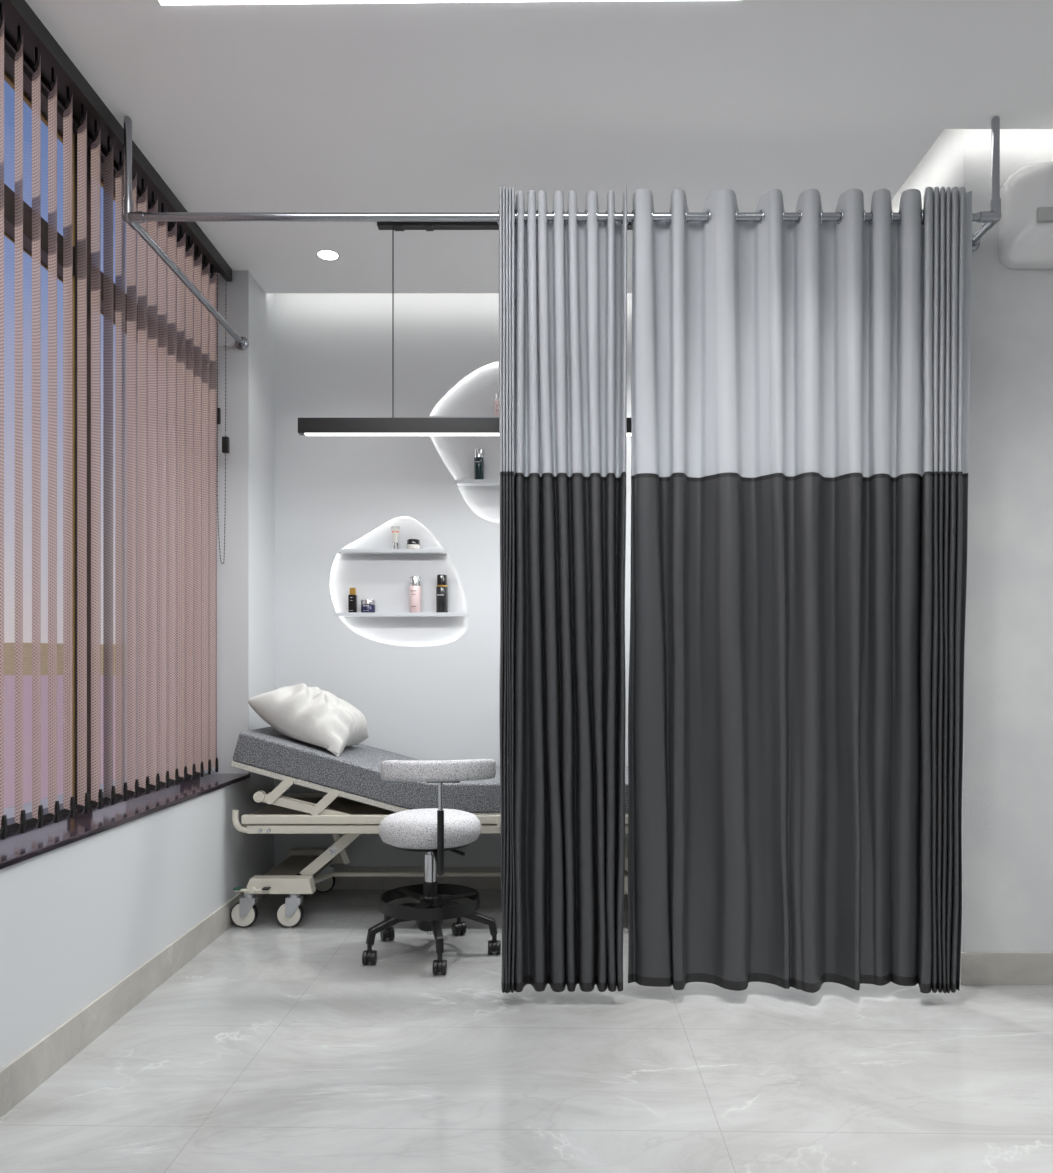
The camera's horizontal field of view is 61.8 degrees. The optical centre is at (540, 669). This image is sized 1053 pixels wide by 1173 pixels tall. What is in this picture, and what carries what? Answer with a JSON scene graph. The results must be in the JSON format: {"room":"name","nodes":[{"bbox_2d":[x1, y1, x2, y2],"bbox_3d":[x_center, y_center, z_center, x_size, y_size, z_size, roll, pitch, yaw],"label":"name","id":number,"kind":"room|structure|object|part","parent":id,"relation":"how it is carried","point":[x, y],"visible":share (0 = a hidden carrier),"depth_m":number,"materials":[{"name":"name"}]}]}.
{"room":"clinic treatment room","nodes":[
{"label":"clinic treatment room","id":0,"kind":"room"},
{"bbox_2d":[0,223,273,1068],"bbox_3d":[-1.619,-0.480,1.275,0.563,3.160,6.950,0,0,0],"label":"wall","id":1,"kind":"structure","parent":0,"point":[77,918],"depth_m":3.36,"materials":[{"name":"grey paint"}]},
{"bbox_2d":[0,41,249,869],"bbox_3d":[-1.504,-0.669,2.365,0.352,2.322,3.331,0,0,0],"label":"window","id":2,"kind":"structure","parent":1,"relation":"in","point":[15,849],"depth_m":2.96,"materials":[{"name":"grey metal"}]},
{"bbox_3d":[-1.623,-1.800,2.365,0.014,0.010,3.231,0,0,0],"label":"gold trim","id":3,"kind":"part","parent":2,"relation":"part of","materials":[{"name":"brown"}]},
{"bbox_2d":[0,0,231,839],"bbox_3d":[-1.465,-0.689,2.372,0.140,2.282,3.303,0,0,0],"label":"vertical blind","id":4,"kind":"object","parent":2,"relation":"attached to","point":[174,414],"visible":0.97,"depth_m":3.10,"materials":[{"name":"pink fabric"}]},
{"bbox_3d":[-1.428,-1.128,3.940,0.045,1.309,0.005,0,0,0],"label":"pull chain","id":5,"kind":"part","parent":4,"relation":"part of","materials":[{"name":"black plastic"}]},
{"bbox_3d":[-1.504,0.483,2.365,0.352,0.018,3.331,0,0,0],"label":"sill","id":6,"kind":"part","parent":2,"relation":"part of","materials":[{"name":"stone"}]},
{"bbox_2d":[0,867,274,1117],"bbox_3d":[-1.331,1.044,1.105,0.011,0.112,6.611,0,0,0],"label":"baseboard","id":7,"kind":"structure","parent":1,"relation":"attached to","point":[30,1069],"depth_m":2.66,"materials":[{"name":"stone"}]},
{"bbox_2d":[274,293,631,866],"bbox_3d":[0.022,-0.480,4.542,3.519,3.160,0.240,0,0,0],"label":"wall","id":8,"kind":"structure","parent":0,"point":[424,688],"depth_m":4.42,"materials":[{"name":"grey paint"}]},
{"bbox_2d":[337,549,446,553],"bbox_3d":[-0.747,-0.599,4.454,0.548,0.018,0.067,0,0,0],"label":"wall shelf","id":9,"kind":"object","parent":8,"relation":"attached to","point":[340,551],"visible":0.89,"depth_m":4.42,"materials":[{"name":"grey"}]},
{"bbox_2d":[391,526,399,548],"bbox_3d":[-0.734,-0.667,4.452,0.039,0.119,0.030,0,0,35],"label":"tube","id":10,"kind":"object","parent":9,"relation":"on","point":[395,529],"visible":0.99,"depth_m":4.45,"materials":[{"name":"grey plastic"}]},
{"bbox_2d":[407,539,419,548],"bbox_3d":[-0.642,-0.633,4.452,0.064,0.051,0.064,0,0,0],"label":"jar","id":11,"kind":"object","parent":9,"relation":"on","point":[411,543],"visible":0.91,"depth_m":4.42,"materials":[{"name":"grey"}]},
{"bbox_2d":[334,613,467,616],"bbox_3d":[-0.702,-0.280,4.454,0.668,0.018,0.067,0,0,0],"label":"wall shelf","id":12,"kind":"object","parent":8,"relation":"attached to","point":[335,614],"visible":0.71,"depth_m":4.42,"materials":[{"name":"grey paint"}]},
{"bbox_2d":[348,588,356,612],"bbox_3d":[-0.949,-0.352,4.452,0.038,0.127,0.039,0,0,0],"label":"bottle","id":13,"kind":"object","parent":12,"relation":"on","point":[352,598],"visible":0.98,"depth_m":4.43,"materials":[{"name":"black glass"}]},
{"bbox_2d":[361,599,374,612],"bbox_3d":[-0.872,-0.321,4.452,0.071,0.065,0.072,0,0,0],"label":"jar","id":14,"kind":"object","parent":12,"relation":"on","point":[367,606],"visible":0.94,"depth_m":4.42,"materials":[{"name":"blue glass"}]},
{"bbox_2d":[410,576,420,612],"bbox_3d":[-0.634,-0.380,4.452,0.057,0.183,0.058,0,0,0],"label":"bottle","id":15,"kind":"object","parent":12,"relation":"on","point":[415,588],"visible":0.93,"depth_m":4.43,"materials":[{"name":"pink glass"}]},
{"bbox_2d":[436,575,447,612],"bbox_3d":[-0.498,-0.384,4.452,0.058,0.191,0.058,0,0,0],"label":"bottle","id":16,"kind":"object","parent":12,"relation":"on","point":[441,589],"visible":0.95,"depth_m":4.43,"materials":[{"name":"black glass"}]},
{"bbox_2d":[332,867,500,888],"bbox_3d":[0.072,1.044,4.417,2.819,0.112,0.011,0,0,0],"label":"baseboard","id":17,"kind":"structure","parent":8,"relation":"attached to","point":[340,882],"depth_m":4.41,"materials":[{"name":"stone"}]},
{"bbox_2d":[429,416,498,417],"bbox_3d":[-0.217,-1.268,4.454,0.682,0.017,0.067,0,0,0],"label":"wall shelf","id":18,"kind":"object","parent":8,"relation":"attached to","point":[429,416],"visible":0.16,"depth_m":4.42,"materials":[{"name":"grey"}]},
{"bbox_2d":[494,393,498,415],"bbox_3d":[-0.212,-1.336,4.452,0.040,0.120,0.041,0,0,0],"label":"bottle","id":19,"kind":"object","parent":18,"relation":"on","point":[496,402],"visible":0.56,"depth_m":4.44,"materials":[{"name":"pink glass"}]},
{"bbox_2d":[455,479,499,485],"bbox_3d":[-0.182,-0.948,4.454,0.490,0.019,0.067,0,0,0],"label":"wall shelf","id":20,"kind":"object","parent":8,"relation":"attached to","point":[460,482],"visible":0.34,"depth_m":4.42,"materials":[{"name":"grey"}]},
{"bbox_2d":[474,449,483,478],"bbox_3d":[-0.311,-1.036,4.452,0.048,0.157,0.049,0,0,0],"label":"bottle","id":21,"kind":"object","parent":20,"relation":"on","point":[478,453],"visible":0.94,"depth_m":4.43,"materials":[{"name":"teal glass"}]},
{"bbox_2d":[0,889,1052,1172],"bbox_3d":[0.650,1.130,1.275,5.100,0.060,6.950,0,0,0],"label":"floor","id":22,"kind":"structure","parent":0,"point":[274,1048],"depth_m":2.40,"materials":[{"name":"tile"}]},
{"bbox_2d":[230,726,627,926],"bbox_3d":[-0.352,0.681,4.047,1.944,0.836,0.694,0,0,0],"label":"bed","id":23,"kind":"object","parent":22,"relation":"on","point":[355,800],"visible":0.61,"depth_m":3.72,"materials":[{"name":"grey fabric"}]},
{"bbox_3d":[-1.270,0.644,3.730,0.076,0.100,0.028,0,0,0],"label":"rail","id":24,"kind":"part","parent":23,"relation":"part of","materials":[{"name":"beige metal"}]},
{"bbox_3d":[-1.103,0.509,3.721,0.119,0.114,0.014,0,0,0],"label":"lift arm","id":25,"kind":"part","parent":23,"relation":"part of","materials":[{"name":"beige metal"}]},
{"bbox_3d":[-1.037,0.564,3.765,0.259,0.081,0.012,0,0,0],"label":"lift rail","id":26,"kind":"part","parent":23,"relation":"part of","materials":[{"name":"beige metal"}]},
{"bbox_2d":[247,683,368,756],"bbox_3d":[-1.027,0.216,4.002,0.415,0.310,0.463,0,0,9],"label":"pillow","id":27,"kind":"object","parent":23,"relation":"on","point":[312,715],"visible":1,"depth_m":3.83,"materials":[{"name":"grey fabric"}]},
{"bbox_3d":[-0.321,0.653,4.375,1.882,0.078,0.039,0,0,0],"label":"rail","id":28,"kind":"part","parent":23,"relation":"part of","materials":[{"name":"metal"}]},
{"bbox_3d":[-0.972,0.591,3.735,0.453,0.142,0.018,0,0,0],"label":"lift rail","id":29,"kind":"part","parent":23,"relation":"part of","materials":[{"name":"beige metal"}]},
{"bbox_3d":[-0.912,0.560,3.721,0.119,0.114,0.014,0,0,0],"label":"lift arm","id":30,"kind":"part","parent":23,"relation":"part of","materials":[{"name":"beige metal"}]},
{"bbox_3d":[-0.905,0.790,3.830,0.288,0.254,0.012,0,0,0],"label":"scissor arm","id":31,"kind":"part","parent":23,"relation":"part of","materials":[{"name":"beige metal"}]},
{"bbox_3d":[-0.346,0.507,4.050,1.931,0.245,0.662,0,0,0],"label":"board","id":32,"kind":"part","parent":23,"relation":"part of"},
{"bbox_3d":[-0.342,0.435,4.050,1.923,0.342,0.670,0,0,0],"label":"mattress","id":33,"kind":"part","parent":23,"relation":"part of","materials":[{"name":"grey fabric"}]},
{"bbox_3d":[-0.321,0.653,3.729,1.882,0.078,0.039,0,0,0],"label":"rail","id":34,"kind":"part","parent":23,"relation":"part of","materials":[{"name":"beige metal"}]},
{"bbox_3d":[0.310,0.790,4.300,0.288,0.254,0.012,0,0,0],"label":"scissor arm","id":35,"kind":"part","parent":23,"relation":"part of","materials":[{"name":"beige metal"}]},
{"bbox_3d":[0.310,0.790,3.830,0.288,0.254,0.012,0,0,0],"label":"scissor arm","id":36,"kind":"part","parent":23,"relation":"part of","materials":[{"name":"beige metal"}]},
{"bbox_2d":[362,759,500,974],"bbox_3d":[-0.406,0.710,3.401,0.521,0.777,0.586,0,0,0],"label":"stool","id":37,"kind":"object","parent":22,"relation":"on","point":[433,831],"visible":1,"depth_m":3.27,"materials":[{"name":"white fabric"}]},
{"bbox_3d":[-0.550,0.976,3.341,0.232,0.101,0.045,0,0,-33],"label":"leg","id":38,"kind":"part","parent":37,"relation":"part of","materials":[{"name":"black plastic"}]},
{"bbox_3d":[-0.541,0.976,3.512,0.232,0.101,0.045,0,0,39],"label":"leg","id":39,"kind":"part","parent":37,"relation":"part of","materials":[{"name":"black plastic"}]},
{"bbox_3d":[-0.428,0.612,3.420,0.396,0.108,0.396,0,0,0],"label":"seat","id":40,"kind":"part","parent":37,"relation":"part of","materials":[{"name":"white fabric"}]},
{"bbox_3d":[-0.428,0.670,3.420,0.330,0.012,0.330,0,0,0],"label":"seat plate","id":41,"kind":"part","parent":37,"relation":"part of","materials":[{"name":"black"}]},
{"bbox_3d":[-0.390,0.976,3.279,0.045,0.101,0.232,0,0,-15],"label":"leg","id":42,"kind":"part","parent":37,"relation":"part of","materials":[{"name":"black"}]},
{"bbox_3d":[-0.370,0.360,3.164,0.418,0.079,0.100,0,0,0],"label":"backrest","id":43,"kind":"part","parent":37,"relation":"part of","materials":[{"name":"white fabric"}]},
{"bbox_3d":[-0.358,0.445,3.150,0.017,0.130,0.017,0,0,0],"label":"post","id":44,"kind":"part","parent":37,"relation":"part of","materials":[{"name":"silver metal"}]},
{"bbox_3d":[-0.348,0.398,3.152,0.120,0.008,0.032,0,0,0],"label":"pad plate","id":45,"kind":"part","parent":37,"relation":"part of","materials":[{"name":"black"}]},
{"bbox_3d":[-0.376,0.976,3.556,0.045,0.101,0.232,0,0,21],"label":"leg","id":46,"kind":"part","parent":37,"relation":"part of","materials":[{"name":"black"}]},
{"bbox_3d":[-0.333,0.687,3.345,0.105,0.029,0.014,0,0,29],"label":"lever","id":47,"kind":"part","parent":37,"relation":"part of","materials":[{"name":"black"}]},
{"bbox_3d":[-0.283,0.976,3.417,0.232,0.101,0.048,0,0,0],"label":"leg","id":48,"kind":"part","parent":37,"relation":"part of","materials":[{"name":"black"}]},
{"bbox_2d":[25,0,1052,292],"bbox_3d":[0.770,-1.965,1.275,4.860,0.270,6.950,0,0,0],"label":"ceiling","id":49,"kind":"structure","parent":0,"point":[339,107],"depth_m":2.85,"materials":[{"name":"white paint"}]},
{"bbox_2d":[316,249,339,260],"bbox_3d":[-0.936,-1.828,3.876,0.100,0.004,0.100,0,0,0],"label":"recessed light","id":50,"kind":"object","parent":49,"relation":"in","point":[325,254],"visible":1,"depth_m":3.87,"materials":[{"name":"white plastic"}]},
{"bbox_2d":[318,251,337,259],"bbox_3d":[-0.936,-1.828,3.876,0.086,0.002,0.086,0,0,0],"label":"diffuser","id":51,"kind":"object","parent":50,"relation":"attached to","point":[325,255],"depth_m":3.88,"materials":[{"name":"white plastic"}]},
{"bbox_2d":[157,0,671,4],"bbox_3d":[-0.245,-1.827,1.980,1.600,0.006,0.871,0,0,0],"label":"light panel","id":52,"kind":"object","parent":49,"relation":"attached to","point":[161,2],"visible":1,"depth_m":2.40,"materials":[{"name":"white plastic"}]},
{"bbox_2d":[298,222,632,435],"bbox_3d":[-0.094,-1.396,3.600,1.788,0.868,0.044,0,0,0],"label":"pendant lamp","id":53,"kind":"object","parent":49,"relation":"hanging from","point":[392,426],"visible":0.47,"depth_m":3.58,"materials":[{"name":"black metal"}]},
{"bbox_2d":[304,433,630,435],"bbox_3d":[-0.094,-0.964,3.600,1.736,0.004,0.034,0,0,0],"label":"diffuser","id":54,"kind":"object","parent":53,"relation":"attached to","point":[307,434],"depth_m":3.59,"materials":[{"name":"white plastic"}]},
{"bbox_2d":[122,116,1001,349],"bbox_3d":[0.070,-1.647,3.463,2.935,0.366,1.136,0,0,0],"label":"curtain rod","id":55,"kind":"object","parent":49,"relation":"hanging from","point":[133,218],"visible":0.91,"depth_m":2.90,"materials":[{"name":"silver metal"}]},
{"bbox_3d":[-1.366,-1.498,3.481,0.027,0.032,1.093,0,0,0],"label":"rod","id":56,"kind":"part","parent":55,"relation":"part of","materials":[{"name":"silver metal"}]},
{"bbox_3d":[0.070,-1.500,2.914,2.833,0.027,0.027,0,0,0],"label":"rod","id":57,"kind":"part","parent":55,"relation":"part of","materials":[{"name":"silver metal"}]},
{"bbox_2d":[497,187,627,992],"bbox_3d":[0.075,-0.260,2.911,0.437,2.624,0.101,0,0,0],"label":"curtain","id":58,"kind":"object","parent":55,"relation":"hanging from","point":[563,285],"visible":0.99,"depth_m":2.89,"materials":[{"name":"grey fabric"}]},
{"bbox_2d":[628,187,972,992],"bbox_3d":[0.855,-0.260,2.922,1.124,2.624,0.112,0,0,1],"label":"curtain","id":59,"kind":"object","parent":55,"relation":"hanging from","point":[800,390],"visible":0.99,"depth_m":2.91,"materials":[{"name":"grey fabric"}]},
{"bbox_3d":[1.507,-1.498,3.006,0.027,0.032,0.145,0,0,0],"label":"rod","id":60,"kind":"part","parent":55,"relation":"part of","materials":[{"name":"silver metal"}]},
{"bbox_2d":[891,129,1052,981],"bbox_3d":[2.341,-0.480,3.916,1.718,3.160,1.668,0,0,0],"label":"wall","id":61,"kind":"structure","parent":0,"point":[1007,770],"depth_m":3.08,"materials":[{"name":"paint"}]},
{"bbox_2d":[961,952,1052,984],"bbox_3d":[2.336,1.044,3.076,1.729,0.112,0.011,0,0,0],"label":"baseboard","id":62,"kind":"structure","parent":61,"relation":"attached to","point":[977,968],"depth_m":3.07,"materials":[{"name":"stone"}]},
{"bbox_2d":[998,161,1052,268],"bbox_3d":[2.026,-1.577,3.014,0.847,0.344,0.134,0,0,0],"label":"air conditioner","id":63,"kind":"object","parent":61,"relation":"attached to","point":[1025,226],"visible":0.99,"depth_m":3.01,"materials":[{"name":"white plastic"}]},
{"label":"outside","id":64,"kind":"structure","parent":0,"visible":0},
{"bbox_2d":[4,675,125,808],"bbox_3d":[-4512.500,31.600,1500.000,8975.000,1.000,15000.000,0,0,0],"label":"ground","id":65,"kind":"structure","parent":64,"point":[9,680],"depth_m":405.49,"materials":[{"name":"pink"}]},
{"bbox_2d":[4,643,125,674],"bbox_3d":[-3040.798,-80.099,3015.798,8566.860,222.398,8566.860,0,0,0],"label":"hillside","id":66,"kind":"structure","parent":65,"relation":"on","point":[9,648],"depth_m":5669.08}
]}

